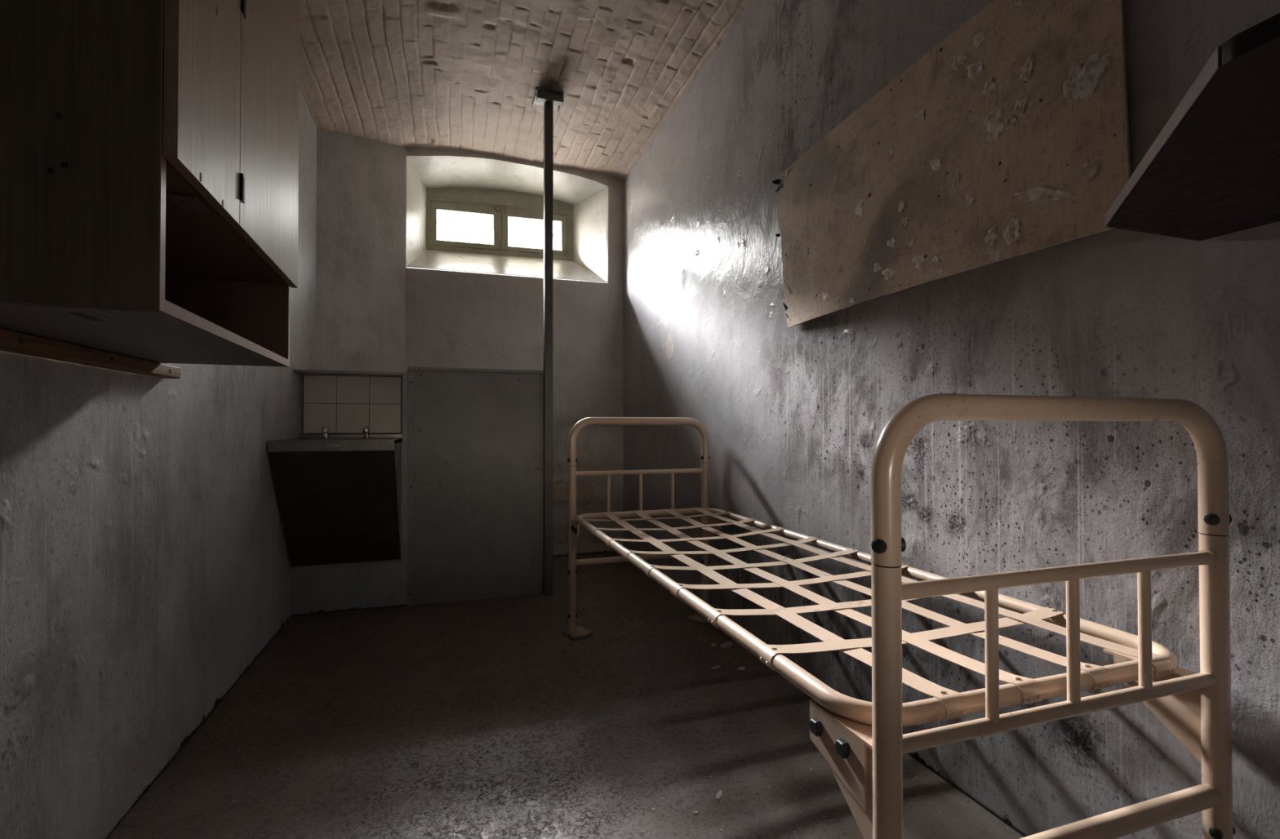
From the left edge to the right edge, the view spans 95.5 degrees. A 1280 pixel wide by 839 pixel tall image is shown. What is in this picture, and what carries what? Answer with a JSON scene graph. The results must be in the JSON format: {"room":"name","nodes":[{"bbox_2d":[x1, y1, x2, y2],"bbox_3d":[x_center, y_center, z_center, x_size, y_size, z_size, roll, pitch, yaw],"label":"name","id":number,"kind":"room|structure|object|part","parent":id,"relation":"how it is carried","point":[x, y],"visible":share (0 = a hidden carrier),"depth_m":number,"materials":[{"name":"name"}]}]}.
{"room":"prison interior","nodes":[
{"label":"prison interior","id":0,"kind":"room"},
{"bbox_2d":[0,88,316,838],"bbox_3d":[-1.221,-0.469,1.208,0.001,3.070,5.050,0,-1,-18],"label":"wall","id":1,"kind":"structure","parent":0,"point":[145,568],"depth_m":1.49,"materials":[{"name":"paint"}]},
{"bbox_2d":[0,328,180,378],"bbox_3d":[-1.158,-0.143,1.083,0.045,0.034,1.280,0,-1,-18],"label":"batten","id":2,"kind":"object","parent":1,"relation":"attached to","point":[11,341],"visible":1,"depth_m":1.23,"materials":[{"name":"brown wood"}]},
{"bbox_2d":[0,0,299,367],"bbox_3d":[-1.018,-0.868,1.232,0.370,1.421,0.881,0,-1,-20],"label":"upper cabinet","id":3,"kind":"object","parent":1,"relation":"attached to","point":[149,148],"visible":1,"depth_m":0.88,"materials":[{"name":"brown wood"}]},
{"bbox_3d":[-0.882,-0.874,0.824,0.343,1.420,0.018,0,-1,-20],"label":"panel","id":4,"kind":"part","parent":3,"relation":"part of","materials":[{"name":"brown wood"}]},
{"bbox_3d":[-0.761,-0.986,1.027,0.018,1.186,0.311,0,-1,-20],"label":"door","id":5,"kind":"part","parent":3,"relation":"part of","materials":[{"name":"brown wood"}]},
{"bbox_3d":[-1.178,-0.864,1.631,0.343,1.420,0.018,0,-1,-20],"label":"panel","id":6,"kind":"part","parent":3,"relation":"part of","materials":[{"name":"brown wood"}]},
{"bbox_2d":[164,160,287,284],"bbox_3d":[-1.027,-0.403,1.222,0.333,0.018,0.841,0,-1,-20],"label":"shelf","id":7,"kind":"object","parent":3,"relation":"attached to","point":[203,246],"depth_m":1.32,"materials":[{"name":"brown wood"}]},
{"bbox_3d":[-0.913,-0.981,1.441,0.018,1.186,0.565,0,-1,-20],"label":"door","id":8,"kind":"part","parent":3,"relation":"part of","materials":[{"name":"brown wood"}]},
{"bbox_2d":[291,369,408,616],"bbox_3d":[-1.728,0.393,3.638,0.568,1.305,0.998,0,-1,-18],"label":"wall","id":9,"kind":"structure","parent":0,"point":[366,585],"depth_m":3.17,"materials":[{"name":"paint"}]},
{"bbox_2d":[267,426,402,568],"bbox_3d":[-1.539,0.406,3.023,0.534,0.739,0.664,0,-1,-18],"label":"basin","id":10,"kind":"object","parent":9,"relation":"attached to","point":[337,494],"visible":0.94,"depth_m":2.90,"materials":[{"name":"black metal"}]},
{"bbox_3d":[-1.761,0.438,2.859,0.004,0.672,0.452,0,-1,-18],"label":"panel","id":11,"kind":"part","parent":10,"relation":"part of","materials":[{"name":"silver metal"}]},
{"bbox_2d":[320,426,328,438],"bbox_3d":[-1.731,0.072,3.183,0.040,0.066,0.107,0,-1,-18],"label":"tap","id":12,"kind":"object","parent":10,"relation":"on","point":[325,430],"depth_m":3.20,"materials":[{"name":"silver metal"}]},
{"bbox_3d":[-1.434,0.122,2.715,0.070,0.016,0.005,0,-1,-18],"label":"maker plate","id":13,"kind":"part","parent":10,"relation":"part of","materials":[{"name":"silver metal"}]},
{"bbox_2d":[362,426,369,438],"bbox_3d":[-1.535,0.072,3.248,0.040,0.066,0.107,0,-1,-18],"label":"tap","id":14,"kind":"object","parent":10,"relation":"on","point":[366,430],"depth_m":3.27,"materials":[{"name":"silver metal"}]},
{"bbox_3d":[-1.261,0.440,3.024,0.004,0.672,0.452,0,-1,-18],"label":"panel","id":15,"kind":"part","parent":10,"relation":"part of","materials":[{"name":"silver metal"}]},
{"bbox_2d":[302,375,401,434],"bbox_3d":[-1.651,-0.085,3.350,0.516,0.338,0.012,0,-1,-18],"label":"backsplash","id":16,"kind":"structure","parent":9,"relation":"attached to","point":[344,405],"depth_m":3.34,"materials":[{"name":"beige tile"}]},
{"bbox_2d":[315,127,406,372],"bbox_3d":[-1.849,-0.477,3.877,0.001,3.150,0.663,0,-1,31],"label":"wall","id":17,"kind":"structure","parent":0,"point":[361,182],"depth_m":3.87,"materials":[{"name":"paint"}]},
{"bbox_2d":[404,146,623,556],"bbox_3d":[-0.901,-0.491,4.412,1.654,3.190,0.001,0,-1,-18],"label":"wall","id":18,"kind":"structure","parent":0,"point":[454,319],"depth_m":4.50,"materials":[{"name":"paint"}]},
{"bbox_2d":[426,186,573,260],"bbox_3d":[-1.131,-1.609,4.774,1.193,0.571,0.082,0,-1,-18],"label":"window","id":19,"kind":"structure","parent":18,"relation":"in","point":[502,204],"depth_m":4.74,"materials":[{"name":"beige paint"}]},
{"bbox_2d":[436,210,493,243],"bbox_3d":[-1.480,-1.621,4.922,0.449,0.246,0.021,0,-1,-18],"label":"bars","id":20,"kind":"object","parent":19,"relation":"attached to","point":[439,223],"depth_m":4.90,"materials":[{"name":"paint"}]},
{"bbox_3d":[-1.388,-1.557,4.676,0.552,0.355,0.011,0,-1,-18],"label":"sash","id":21,"kind":"part","parent":19,"relation":"part of","materials":[{"name":"white glass"}]},
{"bbox_2d":[507,217,543,248],"bbox_3d":[-0.999,-1.624,5.081,0.303,0.248,0.021,0,-1,-18],"label":"bars","id":22,"kind":"object","parent":19,"relation":"attached to","point":[518,230],"depth_m":5.07,"materials":[{"name":"paint"}]},
{"bbox_3d":[-0.871,-1.557,4.846,0.518,0.340,0.011,0,-1,-18],"label":"sash","id":23,"kind":"part","parent":19,"relation":"part of","materials":[{"name":"white glass"}]},
{"bbox_2d":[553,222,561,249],"bbox_3d":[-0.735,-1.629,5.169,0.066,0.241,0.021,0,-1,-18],"label":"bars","id":24,"kind":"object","parent":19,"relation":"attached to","point":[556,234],"depth_m":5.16,"materials":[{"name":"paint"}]},
{"bbox_2d":[405,155,608,282],"bbox_3d":[-1.100,-1.516,4.803,1.500,0.866,0.845,0,-1,-18],"label":"window recess","id":25,"kind":"object","parent":18,"relation":"attached to","point":[588,198],"depth_m":4.58,"materials":[{"name":"paint"}]},
{"bbox_2d":[298,0,751,180],"bbox_3d":[-0.293,-1.928,1.780,2.250,0.222,5.519,0,-1,-18],"label":"ceiling","id":26,"kind":"structure","parent":0,"point":[464,75],"depth_m":3.25,"materials":[{"name":"beige brick"}]},
{"bbox_2d":[107,551,1023,838],"bbox_3d":[-0.344,1.021,1.752,2.416,0.001,5.566,0,-1,-18],"label":"floor","id":27,"kind":"structure","parent":0,"point":[513,781],"depth_m":1.88,"materials":[{"name":"paint"}]},
{"bbox_2d":[407,366,543,605],"bbox_3d":[-0.944,0.373,3.385,0.760,1.338,0.036,0,-1,-18],"label":"privacy screen","id":28,"kind":"object","parent":27,"relation":"on","point":[475,437],"visible":1,"depth_m":3.37,"materials":[{"name":"paint"}]},
{"bbox_3d":[-0.945,-0.287,3.392,0.758,0.020,0.036,0,-1,-18],"label":"rail","id":29,"kind":"part","parent":28,"relation":"part of","materials":[{"name":"grey metal"}]},
{"bbox_3d":[-0.931,1.038,3.383,0.732,0.008,0.020,0,-1,-18],"label":"rail","id":30,"kind":"part","parent":28,"relation":"part of","materials":[{"name":"grey metal"}]},
{"bbox_2d":[531,81,564,595],"bbox_3d":[-0.548,-0.464,3.481,0.170,3.012,0.260,0,-1,-18],"label":"steel post","id":31,"kind":"object","parent":27,"relation":"on","point":[552,97],"visible":1,"depth_m":3.48,"materials":[{"name":"black metal"}]},
{"bbox_3d":[-0.564,-1.961,3.542,0.170,0.016,0.170,0,-1,-18],"label":"ceiling plate","id":32,"kind":"part","parent":31,"relation":"part of","materials":[{"name":"grey paint"}]},
{"bbox_2d":[208,592,1008,835],"bbox_3d":[-0.361,1.024,2.053,2.039,0.002,2.607,0,-1,-18],"label":"crumbs","id":33,"kind":"object","parent":27,"relation":"on","point":[811,769],"visible":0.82,"depth_m":2.00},
{"bbox_2d":[715,790,722,799],"bbox_3d":[0.214,1.017,1.575,0.014,0.002,0.040,0,-1,24],"label":"flake","id":34,"kind":"object","parent":27,"relation":"on","point":[719,793],"visible":1,"depth_m":1.57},
{"bbox_2d":[719,641,733,648],"bbox_3d":[0.394,1.026,2.647,0.044,0.007,0.083,-1,-1,39],"label":"flake","id":35,"kind":"object","parent":27,"relation":"on","point":[727,644],"visible":1,"depth_m":2.64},
{"bbox_2d":[737,666,745,671],"bbox_3d":[0.420,1.025,2.392,0.029,0.005,0.047,0,-1,27],"label":"flake","id":36,"kind":"object","parent":27,"relation":"on","point":[740,668],"visible":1,"depth_m":2.39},
{"bbox_2d":[562,393,1235,838],"bbox_3d":[0.334,0.499,1.904,0.842,1.046,2.259,0,-1,-18],"label":"bed","id":37,"kind":"object","parent":27,"relation":"on","point":[864,760],"visible":1,"depth_m":0.97,"materials":[{"name":"beige metal"}]},
{"bbox_3d":[-0.327,0.623,2.803,0.038,0.798,0.038,0,-1,-18],"label":"post","id":38,"kind":"part","parent":37,"relation":"part of","materials":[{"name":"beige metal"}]},
{"bbox_3d":[-0.301,1.027,2.801,0.110,0.013,0.110,0,-1,-35],"label":"foot plate","id":39,"kind":"part","parent":37,"relation":"part of","materials":[{"name":"beige metal"}]},
{"bbox_3d":[0.322,1.029,3.007,0.110,0.013,0.110,1,-1,-42],"label":"foot plate","id":40,"kind":"part","parent":37,"relation":"part of","materials":[{"name":"beige metal"}]},
{"bbox_3d":[0.339,0.625,3.023,0.038,0.798,0.038,0,-1,-18],"label":"post","id":41,"kind":"part","parent":37,"relation":"part of","materials":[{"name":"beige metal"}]},
{"bbox_3d":[0.349,0.452,1.909,0.751,0.031,2.044,0,-1,-18],"label":"frame","id":42,"kind":"part","parent":37,"relation":"part of","materials":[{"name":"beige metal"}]},
{"bbox_3d":[0.338,0.598,0.792,0.038,0.798,0.038,0,-1,-18],"label":"post","id":43,"kind":"part","parent":37,"relation":"part of","materials":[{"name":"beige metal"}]},
{"bbox_3d":[1.004,0.600,1.012,0.038,0.798,0.038,0,-1,-18],"label":"post","id":44,"kind":"part","parent":37,"relation":"part of","materials":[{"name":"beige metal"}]},
{"bbox_2d":[622,0,1279,838],"bbox_3d":[0.719,-0.481,2.079,0.001,3.110,5.486,0,-1,-18],"label":"wall","id":45,"kind":"structure","parent":0,"point":[794,418],"depth_m":1.53,"materials":[{"name":"paint"}]},
{"bbox_2d":[772,0,1130,327],"bbox_3d":[0.777,-0.719,1.820,0.054,0.675,1.346,0,-1,-18],"label":"panel","id":46,"kind":"object","parent":45,"relation":"attached to","point":[1008,138],"visible":0.99,"depth_m":1.52,"materials":[{"name":"paint"}]},
{"bbox_2d":[1104,13,1279,240],"bbox_3d":[0.905,-0.351,0.488,0.643,0.022,1.052,0,-1,-18],"label":"wall shelf","id":47,"kind":"object","parent":45,"relation":"attached to","point":[1212,170],"visible":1,"depth_m":0.75,"materials":[{"name":"brown laminate"}]}
]}

